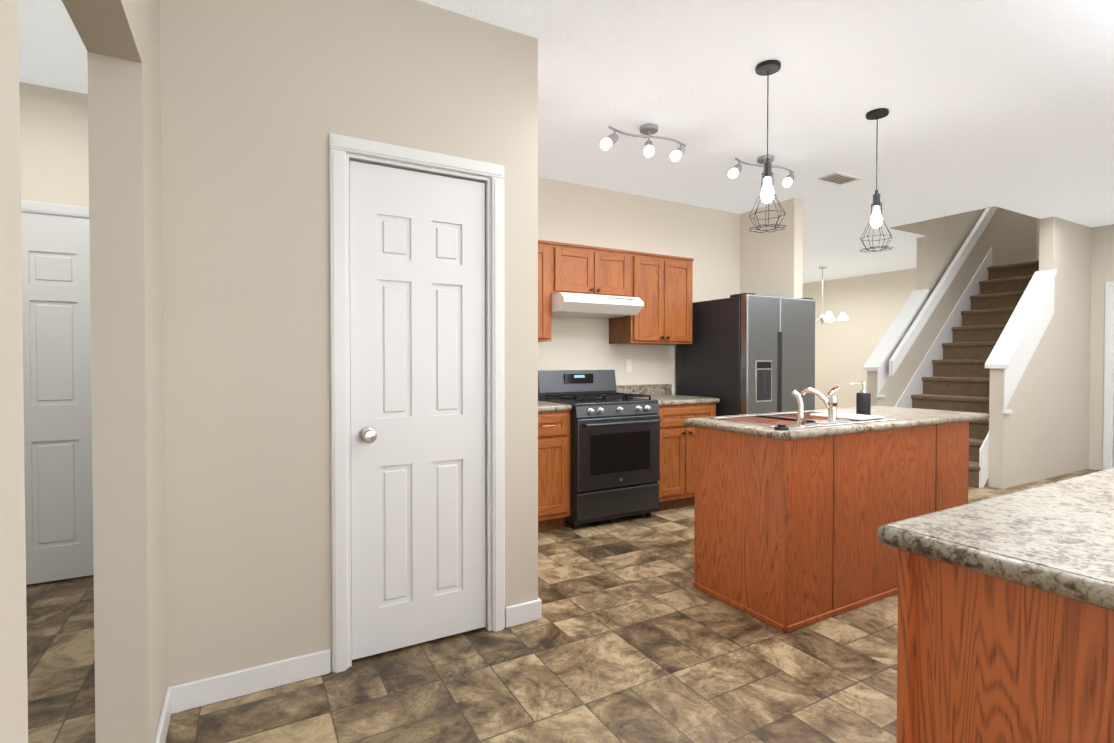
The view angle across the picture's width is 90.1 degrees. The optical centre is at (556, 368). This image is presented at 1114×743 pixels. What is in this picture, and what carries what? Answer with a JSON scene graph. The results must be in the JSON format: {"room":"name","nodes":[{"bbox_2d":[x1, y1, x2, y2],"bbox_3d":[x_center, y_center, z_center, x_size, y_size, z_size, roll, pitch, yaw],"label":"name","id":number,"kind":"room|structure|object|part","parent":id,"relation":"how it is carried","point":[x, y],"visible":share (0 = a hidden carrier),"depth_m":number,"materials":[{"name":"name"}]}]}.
{"room":"kitchen","nodes":[
{"label":"kitchen","id":0,"kind":"room"},
{"bbox_2d":[0,0,166,742],"bbox_3d":[-0.346,-0.142,-0.007,0.120,2.750,7.840,0,1,-29],"label":"wall","id":1,"kind":"structure","parent":0,"point":[120,39],"depth_m":1.54,"materials":[{"name":"paint"}]},
{"bbox_2d":[154,685,177,742],"bbox_3d":[-1.250,1.160,1.755,0.014,0.095,0.394,0,1,-29],"label":"baseboard","id":2,"kind":"structure","parent":1,"relation":"attached to","point":[170,703],"depth_m":1.85,"materials":[{"name":"white paint"}]},
{"bbox_2d":[160,0,515,686],"bbox_3d":[-0.817,-0.175,2.298,1.320,2.750,0.120,0,1,-29],"label":"wall","id":3,"kind":"structure","parent":0,"point":[262,100],"depth_m":2.08,"materials":[{"name":"paint"}]},
{"bbox_2d":[178,649,330,711],"bbox_3d":[-1.127,1.156,2.063,0.533,0.095,0.018,0,1,-29],"label":"baseboard","id":4,"kind":"structure","parent":3,"relation":"attached to","point":[206,691],"depth_m":2.06,"materials":[{"name":"white paint"}]},
{"bbox_2d":[329,133,504,672],"bbox_3d":[-0.595,0.138,2.416,0.742,2.121,0.140,0,1,-29],"label":"door frame","id":5,"kind":"structure","parent":3,"relation":"attached to","point":[343,150],"depth_m":2.26,"materials":[{"name":"white paint"}]},
{"bbox_2d":[349,160,485,659],"bbox_3d":[-0.589,0.172,2.407,0.582,2.025,0.035,0,1,-29],"label":"pantry door","id":6,"kind":"structure","parent":3,"relation":"in","point":[417,366],"depth_m":2.38,"materials":[{"name":"white paint"}]},
{"bbox_2d":[359,427,376,442],"bbox_3d":[-0.763,0.271,2.250,0.062,0.062,0.071,0,1,-29],"label":"door knob","id":7,"kind":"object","parent":6,"relation":"attached to","point":[367,434],"depth_m":2.23,"materials":[{"name":"silver metal"}]},
{"bbox_2d":[19,82,739,394],"bbox_3d":[-0.734,-0.204,4.341,6.190,2.750,0.120,0,1,-29],"label":"wall","id":8,"kind":"structure","parent":0,"point":[54,158],"depth_m":4.84,"materials":[{"name":"paint"}]},
{"bbox_2d":[21,200,88,218],"bbox_3d":[-2.668,0.134,3.175,0.864,2.107,0.021,0,1,-29],"label":"door frame","id":9,"kind":"structure","parent":8,"relation":"attached to","point":[51,209],"depth_m":3.08,"materials":[{"name":"white paint"}]},
{"bbox_2d":[21,213,93,584],"bbox_3d":[-2.663,0.166,3.166,0.710,2.020,0.035,0,1,-29],"label":"hall door","id":10,"kind":"structure","parent":8,"relation":"in","point":[56,317],"depth_m":3.08,"materials":[{"name":"white paint"}]},
{"bbox_2d":[538,240,553,341],"bbox_3d":[-0.487,-0.596,4.209,0.847,0.767,0.339,0,1,-29],"label":"upper cabinet","id":11,"kind":"object","parent":8,"relation":"attached to","point":[545,249],"depth_m":4.24,"materials":[{"name":"brown wood"}]},
{"bbox_2d":[554,242,633,296],"bbox_3d":[0.214,-0.786,4.601,0.761,0.398,0.339,0,1,-29],"label":"upper cabinet","id":12,"kind":"object","parent":8,"relation":"attached to","point":[583,269],"depth_m":4.45,"materials":[{"name":"brown wood"}]},
{"bbox_2d":[551,292,643,317],"bbox_3d":[0.255,-0.513,4.533,0.748,0.140,0.500,0,1,-29],"label":"range hood","id":13,"kind":"object","parent":8,"relation":"attached to","point":[582,305],"visible":0.98,"depth_m":4.34,"materials":[{"name":"white metal"}]},
{"bbox_2d":[626,359,631,371],"bbox_3d":[0.653,-0.029,5.050,0.070,0.116,0.008,0,1,-29],"label":"electrical outlet","id":14,"kind":"object","parent":8,"relation":"attached to","point":[628,365],"visible":1,"depth_m":5.05,"materials":[{"name":"white plastic"}]},
{"bbox_2d":[609,251,693,344],"bbox_3d":[0.845,-0.607,4.959,0.687,0.767,0.339,0,1,-29],"label":"upper cabinet","id":15,"kind":"object","parent":8,"relation":"attached to","point":[660,286],"depth_m":4.81,"materials":[{"name":"brown wood"}]},
{"bbox_2d":[516,32,537,603],"bbox_3d":[-0.578,-0.190,3.362,0.140,2.750,1.740,0,1,-29],"label":"wall","id":16,"kind":"structure","parent":0,"point":[526,46],"depth_m":2.61,"materials":[{"name":"paint"}]},
{"bbox_2d":[26,469,1101,742],"bbox_3d":[2.194,1.236,4.002,14.200,0.120,12.700,0,1,-29],"label":"floor","id":17,"kind":"structure","parent":0,"point":[632,635],"depth_m":2.19,"materials":[{"name":"tile"}]},
{"bbox_2d":[538,401,571,531],"bbox_3d":[-0.409,0.667,4.086,0.848,1.015,0.660,0,1,-29],"label":"base cabinet","id":18,"kind":"object","parent":17,"relation":"on","point":[553,465],"visible":0.29,"depth_m":3.98,"materials":[{"name":"brown wood"}]},
{"bbox_2d":[538,370,661,528],"bbox_3d":[0.332,0.592,4.415,0.764,1.154,0.746,0,1,-29],"label":"range","id":19,"kind":"object","parent":17,"relation":"on","point":[614,454],"visible":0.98,"depth_m":4.17,"materials":[{"name":"black metal"}]},
{"bbox_2d":[616,384,719,511],"bbox_3d":[0.937,0.656,4.844,0.706,1.015,0.660,0,1,-29],"label":"base cabinet","id":20,"kind":"object","parent":17,"relation":"on","point":[676,481],"visible":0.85,"depth_m":4.56,"materials":[{"name":"brown wood"}]},
{"bbox_2d":[677,293,814,415],"bbox_3d":[1.723,0.264,5.131,0.870,1.792,0.866,0,1,-29],"label":"fridge","id":21,"kind":"object","parent":17,"relation":"on","point":[746,353],"visible":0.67,"depth_m":4.76,"materials":[{"name":"black"}]},
{"bbox_2d":[693,421,968,632],"bbox_3d":[1.594,0.750,3.173,1.632,0.875,0.621,0,1,-29],"label":"kitchen island","id":22,"kind":"object","parent":17,"relation":"on","point":[794,511],"depth_m":2.76,"materials":[{"name":"brown wood"}]},
{"bbox_2d":[684,406,989,440],"bbox_3d":[1.657,0.291,3.209,1.820,0.039,0.680,0,1,-29],"label":"island countertop","id":23,"kind":"structure","parent":22,"relation":"on","point":[905,418],"depth_m":2.88,"materials":[{"name":"grey stone"}]},
{"bbox_2d":[788,389,807,424],"bbox_3d":[1.168,0.188,2.690,0.044,0.170,0.070,0,1,-29],"label":"faucet","id":24,"kind":"object","parent":23,"relation":"on","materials":[{"name":"silver metal"}]},
{"bbox_2d":[708,410,895,428],"bbox_3d":[1.313,0.368,3.017,0.864,0.199,0.544,0,1,-29],"label":"sink","id":25,"kind":"object","parent":23,"relation":"in","point":[777,420],"depth_m":3.08,"materials":[{"name":"silver metal"}]},
{"bbox_2d":[806,385,847,424],"bbox_3d":[1.354,0.174,2.860,0.210,0.193,0.229,0,1,-29],"label":"faucet","id":26,"kind":"object","parent":23,"relation":"on","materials":[{"name":"silver metal"}]},
{"bbox_2d":[810,412,883,420],"bbox_3d":[1.586,0.260,3.049,0.220,0.012,0.290,0,1,-29],"label":"cutting board","id":27,"kind":"object","parent":23,"relation":"on","point":[857,417],"visible":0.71,"depth_m":2.97,"materials":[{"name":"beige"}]},
{"bbox_2d":[850,382,870,414],"bbox_3d":[1.776,0.174,3.244,0.090,0.193,0.090,0,1,-29],"label":"soap dispenser","id":28,"kind":"object","parent":23,"relation":"on","point":[863,401],"visible":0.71,"depth_m":3.21,"materials":[{"name":"black plastic"}]},
{"bbox_2d":[911,260,1038,486],"bbox_3d":[5.574,-0.112,6.786,3.958,2.496,1.024,0,1,-29],"label":"stair","id":29,"kind":"structure","parent":17,"relation":"on","point":[959,380],"depth_m":6.66,"materials":[{"name":"carpet"}]},
{"bbox_2d":[897,552,1113,742],"bbox_3d":[2.157,0.773,1.541,3.072,0.876,0.659,0,1,-29],"label":"base cabinet","id":30,"kind":"object","parent":17,"relation":"on","point":[1005,618],"depth_m":0.95,"materials":[{"name":"brown wood"}]},
{"bbox_2d":[877,468,1113,615],"bbox_3d":[2.170,0.315,1.528,3.154,0.040,0.715,0,1,-29],"label":"countertop","id":31,"kind":"structure","parent":30,"relation":"on","point":[1055,540],"depth_m":1.01,"materials":[{"name":"grey stone"}]},
{"bbox_2d":[18,0,1113,283],"bbox_3d":[2.194,-1.584,3.962,14.200,0.020,12.700,0,1,-29],"label":"ceiling","id":32,"kind":"structure","parent":0,"point":[1006,104],"depth_m":3.24,"materials":[{"name":"white paint"}]},
{"bbox_2d":[600,123,685,161],"bbox_3d":[0.579,-1.458,3.576,0.681,0.218,0.150,0,1,-29],"label":"track light","id":33,"kind":"object","parent":32,"relation":"attached to","point":[647,130],"visible":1,"depth_m":3.56,"materials":[{"name":"grey metal"}]},
{"bbox_2d":[728,155,793,186],"bbox_3d":[1.537,-1.466,4.115,0.681,0.218,0.150,0,1,-29],"label":"track light","id":34,"kind":"object","parent":32,"relation":"attached to","point":[736,170],"visible":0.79,"depth_m":4.10,"materials":[{"name":"grey metal"}]},
{"bbox_2d":[749,60,785,232],"bbox_3d":[1.084,-1.140,2.861,0.179,0.835,0.179,0,1,-29],"label":"pendant light","id":35,"kind":"object","parent":32,"relation":"hanging from","point":[767,68],"visible":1,"depth_m":2.85,"materials":[{"name":"black metal"}]},
{"bbox_3d":[1.084,-0.921,2.864,0.066,0.135,0.066,0,1,-29],"label":"bulb","id":36,"kind":"part","parent":35,"relation":"part of","materials":[{"name":"white glass"}]},
{"bbox_3d":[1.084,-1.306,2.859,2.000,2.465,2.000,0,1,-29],"label":"cord","id":37,"kind":"part","parent":35,"relation":"part of","materials":[{"name":"black metal"}]},
{"bbox_2d":[815,267,848,323],"bbox_3d":[4.286,-1.185,9.021,0.741,0.919,0.715,0,1,-29],"label":"chandelier","id":38,"kind":"object","parent":32,"relation":"hanging from","point":[828,317],"visible":0.62,"depth_m":8.89,"materials":[{"name":"silver metal"}]},
{"bbox_3d":[4.286,-1.185,9.021,0.611,0.919,0.585,0,1,-29],"label":"frame","id":39,"kind":"part","parent":38,"relation":"part of","materials":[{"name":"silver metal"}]},
{"bbox_2d":[817,172,860,184],"bbox_3d":[2.337,-1.576,4.605,0.320,0.012,0.180,0,1,-29],"label":"ceiling vent","id":40,"kind":"object","parent":32,"relation":"in","point":[839,178],"visible":1,"depth_m":4.59,"materials":[{"name":"white plastic"}]},
{"bbox_2d":[859,108,893,251],"bbox_3d":[1.953,-1.147,3.396,0.179,0.835,0.179,0,1,-29],"label":"pendant light","id":41,"kind":"object","parent":32,"relation":"hanging from","point":[876,220],"visible":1,"depth_m":3.38,"materials":[{"name":"black metal"}]},
{"bbox_3d":[1.953,-0.928,3.399,0.066,0.135,0.066,0,1,-29],"label":"bulb","id":42,"kind":"part","parent":41,"relation":"part of","materials":[{"name":"white glass"}]},
{"bbox_3d":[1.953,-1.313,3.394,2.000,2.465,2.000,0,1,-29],"label":"cord","id":43,"kind":"part","parent":41,"relation":"part of","materials":[{"name":"black metal"}]},
{"bbox_2d":[740,198,802,297],"bbox_3d":[2.100,-0.220,5.494,0.120,2.750,0.650,0,1,-29],"label":"wall","id":44,"kind":"structure","parent":0,"point":[771,263],"depth_m":5.37,"materials":[{"name":"paint"}]},
{"bbox_2d":[802,268,915,409],"bbox_3d":[5.627,-0.279,9.625,0.120,2.750,3.630,0,1,-29],"label":"wall","id":45,"kind":"structure","parent":0,"point":[870,305],"depth_m":10.05,"materials":[{"name":"paint"}]},
{"bbox_2d":[890,206,998,229],"bbox_3d":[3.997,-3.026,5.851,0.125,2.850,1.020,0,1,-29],"label":"wall","id":46,"kind":"structure","parent":0,"point":[974,211],"depth_m":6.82,"materials":[{"name":"paint"}]},
{"bbox_2d":[867,208,1038,406],"bbox_3d":[5.357,-1.671,7.302,4.050,5.600,0.120,0,1,-29],"label":"wall","id":47,"kind":"structure","parent":0,"point":[1009,237],"depth_m":6.98,"materials":[{"name":"paint"}]},
{"bbox_2d":[863,289,928,397],"bbox_3d":[4.015,-0.325,6.566,1.030,1.288,0.180,0,1,-29],"label":"trim","id":48,"kind":"structure","parent":47,"relation":"on","point":[878,361],"depth_m":6.49,"materials":[{"name":"white paint"}]},
{"bbox_2d":[895,266,979,407],"bbox_3d":[4.744,-0.224,6.899,2.606,2.818,0.015,0,1,-29],"label":"trim","id":49,"kind":"structure","parent":47,"relation":"attached to","point":[925,367],"depth_m":6.89,"materials":[{"name":"white paint"}]},
{"bbox_2d":[889,206,997,374],"bbox_3d":[5.147,-1.511,7.035,3.240,3.142,0.108,0,1,-29],"label":"handrail","id":50,"kind":"object","parent":47,"relation":"attached to","point":[917,326],"visible":0.67,"depth_m":6.68,"materials":[{"name":"white paint"}]},
{"bbox_2d":[1035,222,1038,260],"bbox_3d":[7.354,-1.678,7.760,0.120,5.600,1.020,0,1,-29],"label":"wall","id":51,"kind":"structure","parent":0,"point":[1036,223],"depth_m":8.17,"materials":[{"name":"paint"}]},
{"bbox_2d":[988,207,1091,488],"bbox_3d":[5.954,-1.657,6.318,3.975,5.600,0.120,0,1,-29],"label":"wall","id":52,"kind":"structure","parent":0,"point":[1040,431],"depth_m":5.90,"materials":[{"name":"paint"}]},
{"bbox_2d":[979,247,991,487],"bbox_3d":[5.241,-0.212,6.015,2.606,2.818,0.015,0,1,-29],"label":"trim","id":53,"kind":"structure","parent":52,"relation":"attached to","point":[987,262],"depth_m":5.44,"materials":[{"name":"white paint"}]},
{"bbox_2d":[985,269,1056,413],"bbox_3d":[4.715,-0.309,5.637,1.080,1.464,0.185,0,1,-29],"label":"stair railing","id":54,"kind":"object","parent":52,"relation":"on","point":[1015,346],"depth_m":5.58,"materials":[{"name":"white paint"}]},
{"bbox_2d":[1089,224,1113,469],"bbox_3d":[7.683,-0.194,3.628,0.120,2.750,6.300,0,1,-29],"label":"wall","id":55,"kind":"structure","parent":0,"point":[1102,261],"depth_m":6.28,"materials":[{"name":"paint"}]},
{"bbox_2d":[1103,281,1113,469],"bbox_3d":[6.423,0.089,5.850,0.140,2.121,0.954,0,1,-29],"label":"door frame","id":56,"kind":"structure","parent":55,"relation":"attached to","point":[1108,431],"depth_m":6.20,"materials":[{"name":"white paint"}]}
]}

